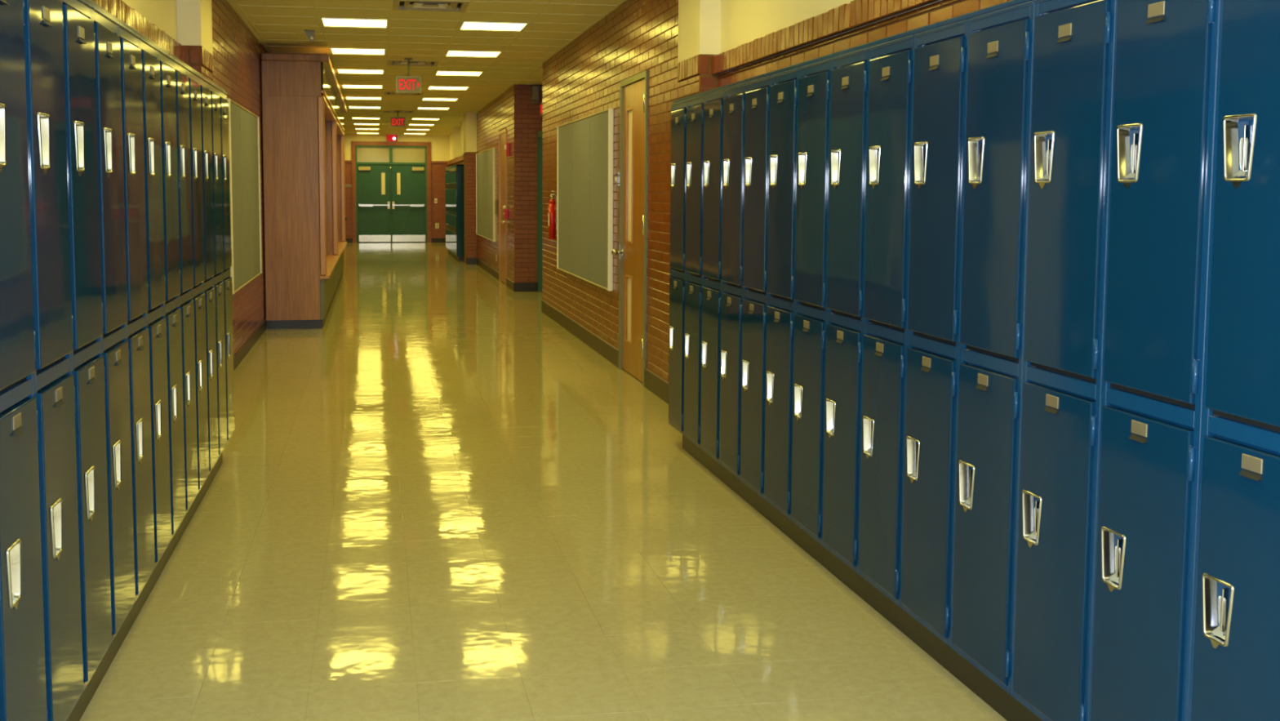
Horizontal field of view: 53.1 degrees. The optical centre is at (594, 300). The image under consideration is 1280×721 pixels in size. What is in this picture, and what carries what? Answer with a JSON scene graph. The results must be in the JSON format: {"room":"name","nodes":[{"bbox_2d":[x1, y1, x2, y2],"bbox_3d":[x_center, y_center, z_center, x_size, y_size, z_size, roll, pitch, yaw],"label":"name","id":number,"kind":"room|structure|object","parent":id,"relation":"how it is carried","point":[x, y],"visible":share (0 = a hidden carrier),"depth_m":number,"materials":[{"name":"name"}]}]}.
{"room":"school corridor","nodes":[
{"label":"school corridor","id":0,"kind":"room"},
{"bbox_2d":[91,0,185,62],"bbox_3d":[-1.875,-0.303,2.619,0.254,3.150,12.830,-1,5,-10],"label":"wall","id":1,"kind":"structure","parent":0,"point":[156,20],"depth_m":7.75,"materials":[{"name":"beige paint"}]},
{"bbox_2d":[84,0,225,92],"bbox_3d":[-1.798,-0.924,4.399,0.433,0.019,5.340,-1,5,-10],"label":"trim","id":2,"kind":"structure","parent":1,"relation":"attached to","point":[90,2],"depth_m":4.61,"materials":[{"name":"brown wood"}]},
{"bbox_2d":[176,0,267,355],"bbox_3d":[-5.201,-2.033,22.569,0.263,3.150,27.774,-1,5,-10],"label":"wall","id":3,"kind":"structure","parent":0,"point":[217,43],"depth_m":10.99,"materials":[{"name":"orange brick"}]},
{"bbox_2d":[226,97,262,294],"bbox_3d":[-3.176,-0.949,11.643,0.040,1.580,2.660,-1,5,-10],"label":"bulletin board","id":4,"kind":"object","parent":3,"relation":"attached to","point":[243,125],"visible":0.84,"depth_m":11.46,"materials":[{"name":"beige fabric"}]},
{"bbox_2d":[233,319,266,370],"bbox_3d":[-3.114,0.473,11.268,0.016,0.110,5.100,-1,5,-10],"label":"baseboard","id":5,"kind":"structure","parent":3,"relation":"attached to","point":[245,348],"depth_m":11.86,"materials":[{"name":"brown rubber"}]},
{"bbox_2d":[344,133,448,238],"bbox_3d":[-5.875,-3.232,36.471,3.800,3.150,0.240,-1,5,-10],"label":"wall","id":6,"kind":"structure","parent":0,"point":[439,144],"depth_m":36.53,"materials":[{"name":"beige paint"}]},
{"bbox_2d":[351,141,431,242],"bbox_3d":[-5.781,-3.086,36.462,2.220,2.860,0.215,-1,5,-10],"label":"door","id":7,"kind":"structure","parent":6,"relation":"in","point":[391,202],"depth_m":36.42,"materials":[{"name":"green paint"}]},
{"bbox_2d":[386,134,397,142],"bbox_3d":[-5.741,-4.608,36.248,0.300,0.240,0.078,-1,5,-10],"label":"fire alarm","id":8,"kind":"object","parent":6,"relation":"attached to","point":[390,138],"visible":0.95,"depth_m":36.24,"materials":[{"name":"red plastic"}]},
{"bbox_2d":[431,238,445,242],"bbox_3d":[-4.466,-1.731,36.755,0.442,0.120,0.014,-1,5,-10],"label":"baseboard","id":9,"kind":"structure","parent":6,"relation":"attached to","point":[433,240],"depth_m":36.74,"materials":[{"name":"brown rubber"}]},
{"bbox_2d":[226,0,626,135],"bbox_3d":[-2.036,-3.073,16.455,5.122,0.204,40.874,-1,5,-10],"label":"ceiling","id":10,"kind":"structure","parent":0,"point":[279,26],"depth_m":13.54,"materials":[{"name":"tile"}]},
{"bbox_2d":[304,30,315,41],"bbox_3d":[-2.794,-2.590,12.535,0.100,0.100,0.077,-1,5,-10],"label":"sensor","id":11,"kind":"object","parent":10,"relation":"attached to","point":[310,33],"visible":1,"depth_m":12.51,"materials":[{"name":"grey plastic"}]},
{"bbox_2d":[320,17,389,27],"bbox_3d":[-2.232,-2.611,11.916,0.619,0.060,0.602,-1,5,-10],"label":"ceiling light","id":12,"kind":"object","parent":10,"relation":"attached to","point":[326,22],"visible":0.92,"depth_m":11.96,"materials":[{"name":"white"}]},
{"bbox_2d":[329,48,386,54],"bbox_3d":[-2.655,-2.824,14.374,0.619,0.060,0.602,-1,5,-10],"label":"ceiling light","id":13,"kind":"object","parent":10,"relation":"attached to","point":[333,51],"visible":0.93,"depth_m":14.42,"materials":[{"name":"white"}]},
{"bbox_2d":[336,68,384,74],"bbox_3d":[-3.079,-3.038,16.833,0.619,0.060,0.602,-1,5,-10],"label":"ceiling light","id":14,"kind":"object","parent":10,"relation":"attached to","point":[339,71],"visible":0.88,"depth_m":16.88,"materials":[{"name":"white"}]},
{"bbox_2d":[337,69,382,73],"bbox_3d":[-3.079,-3.017,16.835,0.579,0.006,0.562,-1,5,-10],"label":"diffuser","id":15,"kind":"object","parent":14,"relation":"attached to","point":[340,71],"depth_m":16.86,"materials":[{"name":"white plastic"}]},
{"bbox_2d":[341,84,383,88],"bbox_3d":[-3.502,-3.251,19.292,0.619,0.060,0.602,-1,5,-10],"label":"ceiling light","id":16,"kind":"object","parent":10,"relation":"attached to","point":[375,86],"visible":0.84,"depth_m":19.41,"materials":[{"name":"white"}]},
{"bbox_2d":[344,96,382,99],"bbox_3d":[-3.926,-3.464,21.751,0.619,0.060,0.602,-1,5,-10],"label":"ceiling light","id":17,"kind":"object","parent":10,"relation":"attached to","point":[346,97],"visible":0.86,"depth_m":21.84,"materials":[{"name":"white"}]},
{"bbox_2d":[346,97,381,98],"bbox_3d":[-3.926,-3.443,21.752,0.579,0.006,0.562,-1,5,-10],"label":"diffuser","id":18,"kind":"object","parent":17,"relation":"attached to","point":[346,97],"depth_m":21.77,"materials":[{"name":"white plastic"}]},
{"bbox_2d":[347,106,381,108],"bbox_3d":[-4.349,-3.678,24.209,0.619,0.060,0.602,-1,5,-10],"label":"ceiling light","id":19,"kind":"object","parent":10,"relation":"attached to","point":[348,107],"visible":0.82,"depth_m":24.25,"materials":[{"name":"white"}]},
{"bbox_2d":[390,110,405,127],"bbox_3d":[-3.872,-3.574,25.197,0.300,0.320,0.099,-1,5,-10],"label":"exit sign","id":20,"kind":"object","parent":10,"relation":"hanging from","point":[395,122],"visible":1,"depth_m":25.17,"materials":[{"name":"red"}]},
{"bbox_2d":[382,111,413,113],"bbox_3d":[-3.927,-3.786,25.548,0.619,0.050,0.602,-1,5,-10],"label":"ceiling vent","id":21,"kind":"object","parent":10,"relation":"in","point":[404,112],"visible":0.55,"depth_m":25.69,"materials":[{"name":"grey metal"}]},
{"bbox_2d":[383,91,423,95],"bbox_3d":[-3.080,-3.360,20.630,0.619,0.050,0.602,-1,5,-10],"label":"ceiling vent","id":22,"kind":"object","parent":10,"relation":"in","point":[385,92],"visible":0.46,"depth_m":20.79,"materials":[{"name":"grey metal"}]},
{"bbox_2d":[395,57,421,93],"bbox_3d":[-2.207,-2.662,15.175,0.300,0.405,0.099,-1,5,-10],"label":"exit sign","id":23,"kind":"object","parent":10,"relation":"hanging from","point":[404,84],"visible":1,"depth_m":15.15,"materials":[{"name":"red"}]},
{"bbox_2d":[386,60,439,66],"bbox_3d":[-2.233,-2.933,15.713,0.619,0.050,0.602,-1,5,-10],"label":"ceiling vent","id":24,"kind":"object","parent":10,"relation":"in","point":[401,63],"visible":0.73,"depth_m":15.83,"materials":[{"name":"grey metal"}]},
{"bbox_2d":[392,0,469,12],"bbox_3d":[-1.387,-2.506,10.795,0.619,0.050,0.602,-1,5,-10],"label":"ceiling vent","id":25,"kind":"object","parent":10,"relation":"in","point":[409,5],"visible":0.96,"depth_m":10.90,"materials":[{"name":"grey metal"}]},
{"bbox_2d":[416,106,450,110],"bbox_3d":[-3.082,-3.691,24.426,0.619,0.060,0.602,-1,5,-10],"label":"ceiling light","id":26,"kind":"object","parent":10,"relation":"attached to","point":[418,108],"visible":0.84,"depth_m":24.46,"materials":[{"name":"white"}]},
{"bbox_2d":[417,107,448,109],"bbox_3d":[-3.082,-3.671,24.428,0.579,0.006,0.562,-1,5,-10],"label":"diffuser","id":27,"kind":"object","parent":26,"relation":"attached to","point":[418,108],"depth_m":24.49,"materials":[{"name":"white plastic"}]},
{"bbox_2d":[421,97,458,101],"bbox_3d":[-2.658,-3.478,21.968,0.619,0.060,0.602,-1,5,-10],"label":"ceiling light","id":28,"kind":"object","parent":10,"relation":"attached to","point":[422,99],"visible":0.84,"depth_m":22.01,"materials":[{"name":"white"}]},
{"bbox_2d":[422,97,457,100],"bbox_3d":[-2.658,-3.457,21.969,0.579,0.006,0.562,-1,5,-10],"label":"diffuser","id":29,"kind":"object","parent":28,"relation":"attached to","point":[424,99],"depth_m":21.98,"materials":[{"name":"white plastic"}]},
{"bbox_2d":[426,85,470,89],"bbox_3d":[-2.235,-3.265,19.509,0.619,0.060,0.602,-1,5,-10],"label":"ceiling light","id":30,"kind":"object","parent":10,"relation":"attached to","point":[428,86],"visible":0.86,"depth_m":19.55,"materials":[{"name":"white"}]},
{"bbox_2d":[428,86,466,88],"bbox_3d":[-2.235,-3.244,19.511,0.579,0.006,0.562,-1,5,-10],"label":"diffuser","id":31,"kind":"object","parent":30,"relation":"attached to","point":[429,87],"depth_m":19.50,"materials":[{"name":"white plastic"}]},
{"bbox_2d":[434,71,484,75],"bbox_3d":[-1.811,-3.052,17.050,0.619,0.060,0.602,-1,5,-10],"label":"ceiling light","id":32,"kind":"object","parent":10,"relation":"attached to","point":[437,73],"visible":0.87,"depth_m":17.09,"materials":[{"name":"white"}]},
{"bbox_2d":[444,50,502,57],"bbox_3d":[-1.388,-2.838,14.591,0.619,0.060,0.602,-1,5,-10],"label":"ceiling light","id":33,"kind":"object","parent":10,"relation":"attached to","point":[449,53],"visible":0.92,"depth_m":14.63,"materials":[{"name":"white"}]},
{"bbox_2d":[446,51,499,56],"bbox_3d":[-1.388,-2.817,14.593,0.579,0.006,0.562,-1,5,-10],"label":"diffuser","id":34,"kind":"object","parent":33,"relation":"attached to","point":[448,53],"depth_m":14.63,"materials":[{"name":"white plastic"}]},
{"bbox_2d":[457,21,528,31],"bbox_3d":[-0.965,-2.625,12.133,0.619,0.060,0.602,-1,5,-10],"label":"ceiling light","id":35,"kind":"object","parent":10,"relation":"attached to","point":[465,25],"visible":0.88,"depth_m":12.17,"materials":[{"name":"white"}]},
{"bbox_2d":[461,22,525,30],"bbox_3d":[-0.965,-2.604,12.135,0.579,0.006,0.562,-1,5,-10],"label":"diffuser","id":36,"kind":"object","parent":35,"relation":"attached to","point":[464,25],"depth_m":12.16,"materials":[{"name":"white plastic"}]},
{"bbox_2d":[446,121,463,166],"bbox_3d":[-3.277,-2.812,31.705,0.340,3.150,10.350,-1,5,-10],"label":"wall","id":37,"kind":"structure","parent":0,"point":[455,139],"depth_m":31.88,"materials":[{"name":"beige paint"}]},
{"bbox_2d":[463,112,477,263],"bbox_3d":[-2.474,-2.313,26.233,0.371,3.100,0.752,-1,5,-10],"label":"wall","id":38,"kind":"structure","parent":0,"point":[469,118],"depth_m":25.87,"materials":[{"name":"brown brick"}]},
{"bbox_2d":[466,257,476,264],"bbox_3d":[-2.497,-0.800,25.972,0.222,0.130,0.015,-1,5,-10],"label":"baseboard","id":39,"kind":"structure","parent":38,"relation":"attached to","point":[468,260],"depth_m":25.97,"materials":[{"name":"brown rubber"}]},
{"bbox_2d":[476,84,542,282],"bbox_3d":[-1.473,-2.014,22.511,0.661,3.150,7.152,-1,5,-10],"label":"wall","id":40,"kind":"structure","parent":0,"point":[513,110],"depth_m":19.06,"materials":[{"name":"orange brick"}]},
{"bbox_2d":[475,147,495,241],"bbox_3d":[-2.033,-1.964,23.718,0.040,1.600,3.750,-1,5,-10],"label":"bulletin board","id":41,"kind":"object","parent":40,"relation":"attached to","point":[485,160],"visible":1,"depth_m":23.43,"materials":[{"name":"beige fabric"}]},
{"bbox_2d":[476,257,498,279],"bbox_3d":[-1.988,-0.598,23.646,0.016,0.130,4.790,-1,5,-10],"label":"baseboard","id":42,"kind":"structure","parent":40,"relation":"attached to","point":[489,269],"depth_m":23.28,"materials":[{"name":"brown rubber"}]},
{"bbox_2d":[493,200,497,213],"bbox_3d":[-1.683,-1.582,21.622,0.065,0.240,0.100,-1,5,-10],"label":"wall phone","id":43,"kind":"object","parent":40,"relation":"attached to","point":[495,202],"visible":1,"depth_m":21.59,"materials":[{"name":"grey"}]},
{"bbox_2d":[498,128,506,285],"bbox_3d":[-1.439,-1.505,20.627,0.205,2.460,1.150,-1,5,-10],"label":"door","id":44,"kind":"structure","parent":40,"relation":"in","point":[502,134],"depth_m":20.72,"materials":[{"name":"brown wood"}]},
{"bbox_2d":[502,205,508,218],"bbox_3d":[-1.387,-1.371,19.858,0.080,0.205,0.120,-1,5,-10],"label":"door knob","id":45,"kind":"object","parent":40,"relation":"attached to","point":[505,211],"visible":1,"depth_m":19.81,"materials":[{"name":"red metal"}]},
{"bbox_2d":[504,142,510,155],"bbox_3d":[-1.338,-2.304,19.531,0.075,0.200,0.130,-1,5,-10],"label":"fire alarm horn","id":46,"kind":"object","parent":40,"relation":"attached to","point":[507,146],"visible":1,"depth_m":19.48,"materials":[{"name":"red plastic"}]},
{"bbox_2d":[506,277,513,290],"bbox_3d":[-1.292,-0.247,19.605,0.016,0.130,1.100,-1,5,-10],"label":"baseboard","id":47,"kind":"structure","parent":40,"relation":"attached to","point":[509,283],"depth_m":19.61,"materials":[{"name":"brown rubber"}]},
{"bbox_2d":[513,282,537,291],"bbox_3d":[-1.035,-0.202,19.094,0.350,0.130,0.018,-1,5,-10],"label":"baseboard","id":48,"kind":"structure","parent":40,"relation":"attached to","point":[517,286],"depth_m":19.09,"materials":[{"name":"brown rubber"}]},
{"bbox_2d":[79,242,1007,720],"bbox_3d":[-2.062,0.132,16.787,4.800,0.151,40.758,-1,5,-10],"label":"floor","id":49,"kind":"structure","parent":0,"point":[434,500],"depth_m":5.21,"materials":[{"name":"beige tile"}]},
{"bbox_2d":[0,0,48,720],"bbox_3d":[-1.478,0.175,2.800,0.419,1.893,0.380,-1,5,-10],"label":"locker","id":50,"kind":"object","parent":49,"relation":"on","point":[23,691],"visible":1,"depth_m":2.84,"materials":[{"name":"blue metal"}]},
{"bbox_2d":[23,0,84,720],"bbox_3d":[-1.543,0.143,3.174,0.419,1.893,0.380,-1,5,-10],"label":"locker","id":51,"kind":"object","parent":49,"relation":"on","point":[43,27],"visible":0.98,"depth_m":3.17,"materials":[{"name":"blue metal"}]},
{"bbox_2d":[60,0,112,692],"bbox_3d":[-1.607,0.111,3.548,0.419,1.893,0.380,-1,5,-10],"label":"locker","id":52,"kind":"object","parent":49,"relation":"on","point":[88,370],"visible":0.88,"depth_m":3.54,"materials":[{"name":"blue metal"}]},
{"bbox_2d":[91,6,135,644],"bbox_3d":[-1.672,0.078,3.922,0.419,1.893,0.380,-1,5,-10],"label":"locker","id":53,"kind":"object","parent":49,"relation":"on","point":[115,352],"visible":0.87,"depth_m":3.92,"materials":[{"name":"blue metal"}]},
{"bbox_2d":[117,22,155,603],"bbox_3d":[-1.736,0.046,4.296,0.419,1.893,0.380,-1,5,-10],"label":"locker","id":54,"kind":"object","parent":49,"relation":"on","point":[131,72],"visible":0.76,"depth_m":4.29,"materials":[{"name":"blue metal"}]},
{"bbox_2d":[66,453,222,720],"bbox_3d":[-1.790,1.049,4.486,0.355,0.137,5.174,-1,5,-10],"label":"plinth","id":55,"kind":"object","parent":49,"relation":"on","point":[76,714],"visible":0.11,"depth_m":4.49,"materials":[{"name":"black"}]},
{"bbox_2d":[139,36,172,569],"bbox_3d":[-1.800,0.013,4.670,0.419,1.893,0.380,-1,5,-10],"label":"locker","id":56,"kind":"object","parent":49,"relation":"on","point":[151,82],"visible":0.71,"depth_m":4.67,"materials":[{"name":"blue metal"}]},
{"bbox_2d":[157,48,186,541],"bbox_3d":[-1.865,-0.019,5.044,0.419,1.893,0.380,-1,5,-10],"label":"locker","id":57,"kind":"object","parent":49,"relation":"on","point":[172,311],"visible":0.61,"depth_m":5.04,"materials":[{"name":"blue metal"}]},
{"bbox_2d":[173,58,198,515],"bbox_3d":[-1.929,-0.052,5.418,0.419,1.893,0.380,-1,5,-10],"label":"locker","id":58,"kind":"object","parent":49,"relation":"on","point":[183,128],"visible":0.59,"depth_m":5.42,"materials":[{"name":"blue metal"}]},
{"bbox_2d":[186,67,208,495],"bbox_3d":[-1.994,-0.084,5.793,0.419,1.893,0.380,-1,5,-10],"label":"locker","id":59,"kind":"object","parent":49,"relation":"on","point":[195,122],"visible":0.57,"depth_m":5.79,"materials":[{"name":"blue metal"}]},
{"bbox_2d":[198,75,218,476],"bbox_3d":[-2.058,-0.117,6.167,0.419,1.893,0.380,-1,5,-10],"label":"locker","id":60,"kind":"object","parent":49,"relation":"on","point":[209,290],"visible":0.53,"depth_m":6.17,"materials":[{"name":"blue metal"}]},
{"bbox_2d":[208,82,227,459],"bbox_3d":[-2.123,-0.149,6.541,0.419,1.893,0.380,-1,5,-10],"label":"locker","id":61,"kind":"object","parent":49,"relation":"on","point":[215,100],"visible":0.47,"depth_m":6.54,"materials":[{"name":"blue metal"}]},
{"bbox_2d":[218,88,235,444],"bbox_3d":[-2.187,-0.181,6.915,0.419,1.893,0.380,-1,5,-10],"label":"locker","id":62,"kind":"object","parent":49,"relation":"on","point":[227,279],"visible":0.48,"depth_m":6.91,"materials":[{"name":"blue metal"}]},
{"bbox_2d":[261,53,340,328],"bbox_3d":[-3.568,-1.349,15.926,0.698,2.940,4.536,-1,5,-10],"label":"display case","id":63,"kind":"object","parent":49,"relation":"on","point":[299,91],"visible":1,"depth_m":13.73,"materials":[{"name":"brown wood"}]},
{"bbox_2d":[334,88,346,294],"bbox_3d":[-4.359,-1.748,20.517,0.698,2.940,4.744,-1,5,-10],"label":"display case","id":64,"kind":"object","parent":49,"relation":"on","point":[340,107],"visible":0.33,"depth_m":22.77,"materials":[{"name":"brown wood"}]},
{"bbox_2d":[444,168,447,248],"bbox_3d":[-3.380,-2.214,30.797,0.419,1.893,0.380,-1,5,-10],"label":"locker","id":65,"kind":"object","parent":49,"relation":"on","point":[446,169],"visible":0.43,"depth_m":30.70,"materials":[{"name":"blue metal"}]},
{"bbox_2d":[445,168,448,248],"bbox_3d":[-3.316,-2.182,30.423,0.419,1.893,0.380,-1,5,-10],"label":"locker","id":66,"kind":"object","parent":49,"relation":"on","point":[446,169],"visible":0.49,"depth_m":30.34,"materials":[{"name":"blue metal"}]},
{"bbox_2d":[447,168,448,249],"bbox_3d":[-3.251,-2.149,30.049,0.419,1.893,0.380,-1,5,-10],"label":"locker","id":67,"kind":"object","parent":49,"relation":"on","point":[447,168],"visible":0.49,"depth_m":29.99,"materials":[{"name":"blue metal"}]},
{"bbox_2d":[448,168,449,249],"bbox_3d":[-3.187,-2.117,29.675,0.419,1.893,0.380,-1,5,-10],"label":"locker","id":68,"kind":"object","parent":49,"relation":"on","point":[448,168],"visible":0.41,"depth_m":29.64,"materials":[{"name":"blue metal"}]},
{"bbox_2d":[448,168,450,250],"bbox_3d":[-3.123,-2.084,29.301,0.419,1.893,0.380,-1,5,-10],"label":"locker","id":69,"kind":"object","parent":49,"relation":"on","point":[449,168],"visible":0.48,"depth_m":29.28,"materials":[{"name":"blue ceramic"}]},
{"bbox_2d":[449,167,451,251],"bbox_3d":[-3.058,-2.052,28.927,0.419,1.893,0.380,-1,5,-10],"label":"locker","id":70,"kind":"object","parent":49,"relation":"on","point":[450,167],"visible":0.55,"depth_m":28.88,"materials":[{"name":"blue metal"}]},
{"bbox_2d":[450,167,453,253],"bbox_3d":[-2.994,-2.019,28.553,0.419,1.893,0.380,-1,5,-10],"label":"locker","id":71,"kind":"object","parent":49,"relation":"on","point":[451,167],"visible":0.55,"depth_m":28.48,"materials":[{"name":"blue metal"}]},
{"bbox_2d":[451,167,453,252],"bbox_3d":[-2.929,-1.987,28.179,0.419,1.893,0.380,-1,5,-10],"label":"locker","id":72,"kind":"object","parent":49,"relation":"on","point":[452,167],"visible":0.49,"depth_m":28.12,"materials":[{"name":"blue metal"}]},
{"bbox_2d":[453,166,454,253],"bbox_3d":[-2.865,-1.954,27.805,0.419,1.893,0.380,-1,5,-10],"label":"locker","id":73,"kind":"object","parent":49,"relation":"on","point":[453,166],"visible":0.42,"depth_m":27.76,"materials":[{"name":"blue metal"}]},
{"bbox_2d":[454,165,457,256],"bbox_3d":[-2.736,-1.889,27.056,0.419,1.893,0.380,-1,5,-10],"label":"locker","id":74,"kind":"object","parent":49,"relation":"on","point":[455,166],"visible":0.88,"depth_m":26.92,"materials":[{"name":"blue metal"}]},
{"bbox_2d":[456,164,464,256],"bbox_3d":[-2.693,-1.885,26.864,0.400,1.928,0.009,-1,5,-10],"label":"end panel","id":75,"kind":"object","parent":74,"relation":"attached to","point":[460,169],"visible":0.42,"depth_m":26.84,"materials":[{"name":"blue metal"}]},
{"bbox_2d":[448,249,464,261],"bbox_3d":[-3.067,-1.053,29.012,0.290,0.109,4.191,-1,5,-10],"label":"plinth","id":76,"kind":"object","parent":49,"relation":"on","point":[458,258],"visible":0.36,"depth_m":27.40,"materials":[{"name":"black"}]},
{"bbox_2d":[668,99,687,435],"bbox_3d":[0.667,-0.193,7.418,0.419,1.893,0.380,-1,5,-10],"label":"locker","id":77,"kind":"object","parent":49,"relation":"on","point":[678,113],"visible":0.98,"depth_m":7.35,"materials":[{"name":"blue metal"}]},
{"bbox_2d":[683,94,704,448],"bbox_3d":[0.732,-0.161,7.043,0.419,1.893,0.380,-1,5,-10],"label":"locker","id":78,"kind":"object","parent":49,"relation":"on","point":[695,105],"visible":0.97,"depth_m":6.98,"materials":[{"name":"blue metal"}]},
{"bbox_2d":[700,88,724,463],"bbox_3d":[0.796,-0.128,6.669,0.419,1.893,0.380,-1,5,-10],"label":"locker","id":79,"kind":"object","parent":49,"relation":"on","point":[713,101],"visible":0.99,"depth_m":6.60,"materials":[{"name":"blue metal"}]},
{"bbox_2d":[719,82,746,479],"bbox_3d":[0.860,-0.096,6.295,0.419,1.893,0.380,-1,5,-10],"label":"locker","id":80,"kind":"object","parent":49,"relation":"on","point":[734,100],"visible":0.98,"depth_m":6.23,"materials":[{"name":"blue metal"}]},
{"bbox_2d":[740,75,770,498],"bbox_3d":[0.925,-0.063,5.921,0.419,1.893,0.380,-1,5,-10],"label":"locker","id":81,"kind":"object","parent":49,"relation":"on","point":[757,137],"visible":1,"depth_m":5.85,"materials":[{"name":"blue metal"}]},
{"bbox_2d":[764,67,799,519],"bbox_3d":[0.989,-0.031,5.547,0.419,1.893,0.380,-1,5,-10],"label":"locker","id":82,"kind":"object","parent":49,"relation":"on","point":[784,94],"visible":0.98,"depth_m":5.48,"materials":[{"name":"blue metal"}]},
{"bbox_2d":[791,57,831,544],"bbox_3d":[1.054,0.002,5.173,0.419,1.893,0.380,-1,5,-10],"label":"locker","id":83,"kind":"object","parent":49,"relation":"on","point":[815,79],"visible":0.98,"depth_m":5.10,"materials":[{"name":"blue metal"}]},
{"bbox_2d":[822,47,870,573],"bbox_3d":[1.118,0.034,4.799,0.419,1.893,0.380,-1,5,-10],"label":"locker","id":84,"kind":"object","parent":49,"relation":"on","point":[850,72],"visible":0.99,"depth_m":4.73,"materials":[{"name":"blue metal"}]},
{"bbox_2d":[682,434,1043,720],"bbox_3d":[1.192,1.059,4.625,0.355,0.116,5.936,-1,5,-10],"label":"plinth","id":85,"kind":"object","parent":49,"relation":"on","point":[1007,706],"visible":0.22,"depth_m":4.54,"materials":[{"name":"black"}]},
{"bbox_2d":[857,34,915,606],"bbox_3d":[1.182,0.067,4.425,0.419,1.893,0.380,-1,5,-10],"label":"locker","id":86,"kind":"object","parent":49,"relation":"on","point":[891,63],"visible":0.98,"depth_m":4.35,"materials":[{"name":"blue metal"}]},
{"bbox_2d":[900,18,968,647],"bbox_3d":[1.247,0.099,4.051,0.419,1.893,0.380,-1,5,-10],"label":"locker","id":87,"kind":"object","parent":49,"relation":"on","point":[940,53],"visible":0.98,"depth_m":3.98,"materials":[{"name":"blue metal"}]},
{"bbox_2d":[951,0,1034,695],"bbox_3d":[1.311,0.132,3.676,0.419,1.893,0.380,-1,5,-10],"label":"locker","id":88,"kind":"object","parent":49,"relation":"on","point":[1001,42],"visible":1,"depth_m":3.61,"materials":[{"name":"blue metal"}]},
{"bbox_2d":[1012,0,1115,720],"bbox_3d":[1.376,0.164,3.302,0.419,1.893,0.380,-1,5,-10],"label":"locker","id":89,"kind":"object","parent":49,"relation":"on","point":[1073,51],"visible":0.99,"depth_m":3.24,"materials":[{"name":"blue metal"}]},
{"bbox_2d":[1088,0,1220,720],"bbox_3d":[1.440,0.197,2.928,0.419,1.893,0.380,-1,5,-10],"label":"locker","id":90,"kind":"object","parent":49,"relation":"on","point":[1166,60],"visible":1,"depth_m":2.86,"materials":[{"name":"blue metal"}]},
{"bbox_2d":[1187,0,1279,720],"bbox_3d":[1.505,0.229,2.554,0.419,1.893,0.380,-1,5,-10],"label":"locker","id":91,"kind":"object","parent":49,"relation":"on","point":[1235,664],"visible":1,"depth_m":2.57,"materials":[{"name":"blue metal"}]},
{"bbox_2d":[542,0,720,382],"bbox_3d":[0.125,-1.102,11.992,0.265,3.150,7.744,-1,5,-10],"label":"wall","id":92,"kind":"structure","parent":0,"point":[676,41],"depth_m":10.04,"materials":[{"name":"orange brick"}]},
{"bbox_2d":[548,190,556,239],"bbox_3d":[-0.476,-0.971,14.518,0.100,0.550,0.198,-1,5,-10],"label":"fire extinguisher","id":93,"kind":"object","parent":92,"relation":"attached to","point":[553,204],"visible":0.96,"depth_m":14.49,"materials":[{"name":"red metal"}]},
{"bbox_2d":[541,299,618,367],"bbox_3d":[-0.223,0.281,13.393,0.016,0.150,5.110,-1,5,-10],"label":"baseboard","id":94,"kind":"structure","parent":92,"relation":"attached to","point":[609,352],"depth_m":12.71,"materials":[{"name":"brown rubber"}]},
{"bbox_2d":[556,108,613,291],"bbox_3d":[-0.131,-1.006,12.671,0.040,1.580,3.200,-1,5,-10],"label":"bulletin board","id":95,"kind":"object","parent":92,"relation":"attached to","point":[584,145],"visible":1,"depth_m":12.31,"materials":[{"name":"grey fabric"}]},
{"bbox_2d":[611,70,648,386],"bbox_3d":[0.330,-0.581,10.262,0.236,2.410,1.050,-1,5,-10],"label":"door","id":96,"kind":"structure","parent":92,"relation":"in","point":[633,90],"depth_m":10.27,"materials":[{"name":"brown wood"}]},
{"bbox_2d":[644,367,668,404],"bbox_3d":[0.520,0.656,9.078,0.016,0.150,1.540,-1,5,-10],"label":"baseboard","id":97,"kind":"structure","parent":92,"relation":"attached to","point":[654,383],"depth_m":9.40,"materials":[{"name":"brown rubber"}]},
{"bbox_2d":[711,0,1010,87],"bbox_3d":[1.831,-0.285,2.572,0.260,3.150,11.480,-1,5,-10],"label":"wall","id":98,"kind":"structure","parent":0,"point":[757,37],"depth_m":6.46,"materials":[{"name":"beige paint"}]},
{"bbox_2d":[672,0,1031,103],"bbox_3d":[1.186,-0.904,4.539,0.433,0.019,6.102,-1,5,-10],"label":"trim","id":99,"kind":"structure","parent":98,"relation":"attached to","point":[1012,2],"depth_m":4.43,"materials":[{"name":"brown wood"}]},
{"bbox_3d":[-0.372,-1.556,17.241,0.200,3.150,3.650,-1,5,-10],"label":"wall","id":100,"kind":"structure","parent":0,"visible":0},
{"bbox_2d":[531,85,542,103],"bbox_3d":[-0.842,-3.024,18.820,0.172,0.260,0.140,-1,5,-10],"label":"emergency light","id":101,"kind":"object","parent":100,"relation":"attached to","point":[535,89],"visible":0.89,"depth_m":18.75,"materials":[{"name":"grey"}]},
{"bbox_2d":[537,130,542,291],"bbox_3d":[-0.536,-1.200,17.701,0.175,2.360,2.748,-1,5,-10],"label":"door","id":102,"kind":"structure","parent":100,"relation":"in","point":[540,140],"depth_m":18.95,"materials":[{"name":"green paint"}]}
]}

